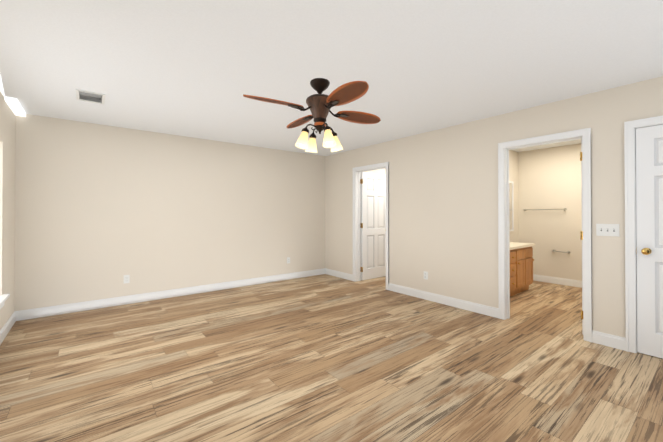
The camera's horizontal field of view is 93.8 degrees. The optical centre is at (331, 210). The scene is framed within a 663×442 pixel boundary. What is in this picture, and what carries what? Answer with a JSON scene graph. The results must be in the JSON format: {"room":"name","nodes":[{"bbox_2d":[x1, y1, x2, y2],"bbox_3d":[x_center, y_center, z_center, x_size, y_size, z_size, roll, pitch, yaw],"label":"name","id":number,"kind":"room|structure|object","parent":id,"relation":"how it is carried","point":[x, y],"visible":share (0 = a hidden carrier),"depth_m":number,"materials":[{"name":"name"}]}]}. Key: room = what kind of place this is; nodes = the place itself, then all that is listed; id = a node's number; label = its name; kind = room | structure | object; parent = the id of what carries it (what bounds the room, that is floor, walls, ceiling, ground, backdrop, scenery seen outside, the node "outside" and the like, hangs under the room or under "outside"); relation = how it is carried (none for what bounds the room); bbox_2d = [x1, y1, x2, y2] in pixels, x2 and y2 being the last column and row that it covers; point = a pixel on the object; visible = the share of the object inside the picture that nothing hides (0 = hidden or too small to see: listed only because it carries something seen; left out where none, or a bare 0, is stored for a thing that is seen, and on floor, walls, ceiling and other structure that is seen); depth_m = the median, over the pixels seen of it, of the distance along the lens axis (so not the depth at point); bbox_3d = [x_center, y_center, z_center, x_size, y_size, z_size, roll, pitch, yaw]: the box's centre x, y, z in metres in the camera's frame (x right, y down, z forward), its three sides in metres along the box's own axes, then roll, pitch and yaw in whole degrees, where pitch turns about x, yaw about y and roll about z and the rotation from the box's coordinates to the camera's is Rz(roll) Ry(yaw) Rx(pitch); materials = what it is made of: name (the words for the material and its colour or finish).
{"room":"empty bedroom","nodes":[
{"label":"empty bedroom","id":0,"kind":"room"},
{"bbox_2d":[0,91,15,329],"bbox_3d":[-1.938,0.053,1.297,0.120,2.440,6.080,0,-1,-38],"label":"wall","id":1,"kind":"structure","parent":0,"point":[7,187],"depth_m":3.27,"materials":[{"name":"paint"}]},
{"bbox_2d":[0,77,4,96],"bbox_3d":[-1.912,-1.160,1.709,0.420,0.001,3.980,0,-1,-38],"label":"trim","id":2,"kind":"structure","parent":1,"relation":"attached to","point":[1,89],"depth_m":2.93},
{"bbox_2d":[0,294,9,308],"bbox_3d":[-2.679,0.888,2.331,0.094,0.106,1.990,0,-1,-38],"label":"window sill","id":3,"kind":"structure","parent":1,"relation":"attached to","point":[3,298],"depth_m":3.00,"materials":[{"name":"white wood"}]},
{"bbox_2d":[0,311,19,344],"bbox_3d":[-1.879,1.216,1.323,0.015,0.115,5.860,0,-1,-38],"label":"baseboard","id":4,"kind":"structure","parent":1,"relation":"attached to","point":[15,317],"depth_m":3.31,"materials":[{"name":"white wood"}]},
{"bbox_2d":[14,114,324,310],"bbox_3d":[-1.950,0.080,5.083,4.550,2.440,0.120,0,-1,-38],"label":"wall","id":5,"kind":"structure","parent":0,"point":[101,211],"depth_m":4.47,"materials":[{"name":"paint"}]},
{"bbox_2d":[124,275,129,283],"bbox_3d":[-2.837,0.950,4.295,0.070,0.114,0.008,0,-1,-38],"label":"electrical outlet","id":6,"kind":"object","parent":5,"relation":"attached to","point":[126,278],"visible":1,"depth_m":4.29,"materials":[{"name":"white plastic"}]},
{"bbox_2d":[20,268,323,320],"bbox_3d":[-1.897,1.243,5.030,4.520,0.115,0.015,0,-1,-38],"label":"baseboard","id":7,"kind":"structure","parent":5,"relation":"attached to","point":[116,301],"depth_m":4.47,"materials":[{"name":"white wood"}]},
{"bbox_2d":[0,274,662,441],"bbox_3d":[0.947,1.339,3.564,7.470,0.100,6.080,0,-1,-38],"label":"floor","id":8,"kind":"structure","parent":0,"point":[323,358],"depth_m":2.46,"materials":[{"name":"wood"}]},
{"bbox_2d":[510,250,521,295],"bbox_3d":[2.491,0.935,4.768,0.454,0.725,0.534,0,-1,-38],"label":"base cabinet","id":9,"kind":"object","parent":8,"relation":"on","point":[521,267],"depth_m":4.67,"materials":[{"name":"brown wood"}]},
{"bbox_2d":[510,242,533,249],"bbox_3d":[2.511,0.555,4.776,1.660,0.035,0.549,0,-1,-38],"label":"countertop","id":10,"kind":"structure","parent":9,"relation":"on","point":[513,245],"depth_m":4.85,"materials":[{"name":"beige stone"}]},
{"bbox_2d":[522,246,529,291],"bbox_3d":[2.772,0.937,4.989,0.383,0.725,0.534,0,-1,-38],"label":"base cabinet","id":11,"kind":"object","parent":8,"relation":"on","point":[525,249],"depth_m":4.89,"materials":[{"name":"brown wood"}]},
{"bbox_2d":[530,246,533,283],"bbox_3d":[2.984,0.938,5.157,0.402,0.725,0.534,0,-1,-38],"label":"base cabinet","id":12,"kind":"object","parent":8,"relation":"on","point":[531,249],"depth_m":5.02,"materials":[{"name":"brown wood"}]},
{"bbox_2d":[0,0,662,155],"bbox_3d":[0.947,-1.200,3.582,7.470,0.100,6.080,0,-1,-38],"label":"ceiling","id":13,"kind":"structure","parent":0,"point":[194,68],"depth_m":2.38,"materials":[{"name":"paint"}]},
{"bbox_2d":[5,97,25,116],"bbox_3d":[-3.471,-1.134,3.415,0.085,0.035,0.630,0,-1,-38],"label":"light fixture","id":14,"kind":"object","parent":13,"relation":"attached to","point":[15,106],"visible":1,"depth_m":3.33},
{"bbox_2d":[76,89,105,104],"bbox_3d":[-2.437,-1.148,3.141,0.230,0.011,0.340,0,-1,-38],"label":"ceiling vent","id":15,"kind":"object","parent":13,"relation":"in","point":[89,96],"visible":0.96,"depth_m":3.13,"materials":[{"name":"white plastic"}]},
{"bbox_2d":[243,78,380,152],"bbox_3d":[-0.104,-0.849,2.789,0.996,0.615,0.996,0,0,14],"label":"fan","id":16,"kind":"object","parent":13,"relation":"hanging from","point":[320,104],"visible":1,"depth_m":2.71,"materials":[{"name":"brown wood"}]},
{"bbox_2d":[365,169,384,173],"bbox_3d":[1.038,0.090,6.396,1.530,2.440,0.120,0,-1,-38],"label":"wall","id":17,"kind":"structure","parent":0,"point":[380,171],"depth_m":6.25,"materials":[{"name":"paint"}]},
{"bbox_2d":[325,76,662,337],"bbox_3d":[1.728,0.074,4.189,0.120,2.440,6.080,0,-1,-38],"label":"wall","id":18,"kind":"structure","parent":0,"point":[443,207],"depth_m":4.00,"materials":[{"name":"paint"}]},
{"bbox_2d":[324,268,352,280],"bbox_3d":[0.147,1.250,6.078,0.015,0.115,0.822,0,-1,-38],"label":"baseboard","id":19,"kind":"structure","parent":18,"relation":"attached to","point":[339,274],"depth_m":6.07,"materials":[{"name":"white wood"}]},
{"bbox_2d":[361,172,385,279],"bbox_3d":[0.846,0.290,6.000,0.736,2.018,0.177,0,-1,-38],"label":"hall door","id":20,"kind":"structure","parent":18,"relation":"in","point":[373,231],"depth_m":5.95,"materials":[{"name":"white wood"}]},
{"bbox_2d":[424,271,427,279],"bbox_3d":[1.375,0.947,4.528,0.008,0.114,0.070,0,-1,-38],"label":"outlet","id":21,"kind":"object","parent":18,"relation":"attached to","point":[425,275],"visible":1,"depth_m":4.53,"materials":[{"name":"white plastic"}]},
{"bbox_2d":[388,283,498,317],"bbox_3d":[1.473,1.238,4.397,0.015,0.115,1.729,0,-1,-38],"label":"baseboard","id":22,"kind":"structure","parent":18,"relation":"attached to","point":[462,304],"depth_m":4.24,"materials":[{"name":"white wood"}]},
{"bbox_2d":[580,139,582,333],"bbox_3d":[2.913,0.271,3.384,0.738,2.018,0.177,0,-1,-38],"label":"bathroom door","id":23,"kind":"structure","parent":18,"relation":"in","point":[581,235],"depth_m":3.21,"materials":[{"name":"white wood"}]},
{"bbox_2d":[596,224,618,236],"bbox_3d":[2.622,0.185,2.947,0.013,0.116,0.166,0,-1,-38],"label":"switch plate","id":24,"kind":"object","parent":18,"relation":"attached to","point":[607,229],"visible":1,"depth_m":2.95,"materials":[{"name":"white plastic"}]},
{"bbox_2d":[592,330,625,350],"bbox_3d":[2.623,1.228,2.938,0.015,0.115,0.244,0,-1,-38],"label":"baseboard","id":25,"kind":"structure","parent":18,"relation":"attached to","point":[610,340],"depth_m":2.93,"materials":[{"name":"white wood"}]},
{"bbox_2d":[636,125,662,358],"bbox_3d":[3.005,0.265,2.514,0.177,2.018,0.766,0,-1,-38],"label":"closet door","id":26,"kind":"structure","parent":18,"relation":"in","point":[649,196],"depth_m":2.73,"materials":[{"name":"white wood"}]},
{"bbox_2d":[509,150,518,241],"bbox_3d":[2.582,0.082,5.270,2.560,2.440,0.120,0,-1,-38],"label":"wall","id":27,"kind":"structure","parent":0,"point":[513,169],"depth_m":5.92,"materials":[{"name":"paint"}]},
{"bbox_2d":[509,181,513,230],"bbox_3d":[2.651,-0.084,5.233,1.960,0.930,0.020,0,-1,-38],"label":"vanity mirror","id":28,"kind":"object","parent":27,"relation":"attached to","point":[511,201],"visible":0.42,"depth_m":5.79,"materials":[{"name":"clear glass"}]},
{"bbox_2d":[518,143,581,280],"bbox_3d":[4.213,0.083,5.366,0.120,2.440,1.990,0,-1,-38],"label":"wall","id":29,"kind":"structure","parent":0,"point":[549,178],"depth_m":5.58,"materials":[{"name":"paint"}]},
{"bbox_2d":[523,208,566,210],"bbox_3d":[3.865,-0.015,5.652,0.075,0.044,0.674,0,-1,-38],"label":"towel rail","id":30,"kind":"object","parent":29,"relation":"attached to","point":[564,209],"visible":1,"depth_m":5.59,"materials":[{"name":"silver metal"}]},
{"bbox_2d":[533,274,581,287],"bbox_3d":[4.160,1.245,5.315,0.015,0.115,1.710,0,-1,-38],"label":"baseboard","id":31,"kind":"structure","parent":29,"relation":"attached to","point":[562,281],"depth_m":5.49,"materials":[{"name":"white wood"}]}
]}

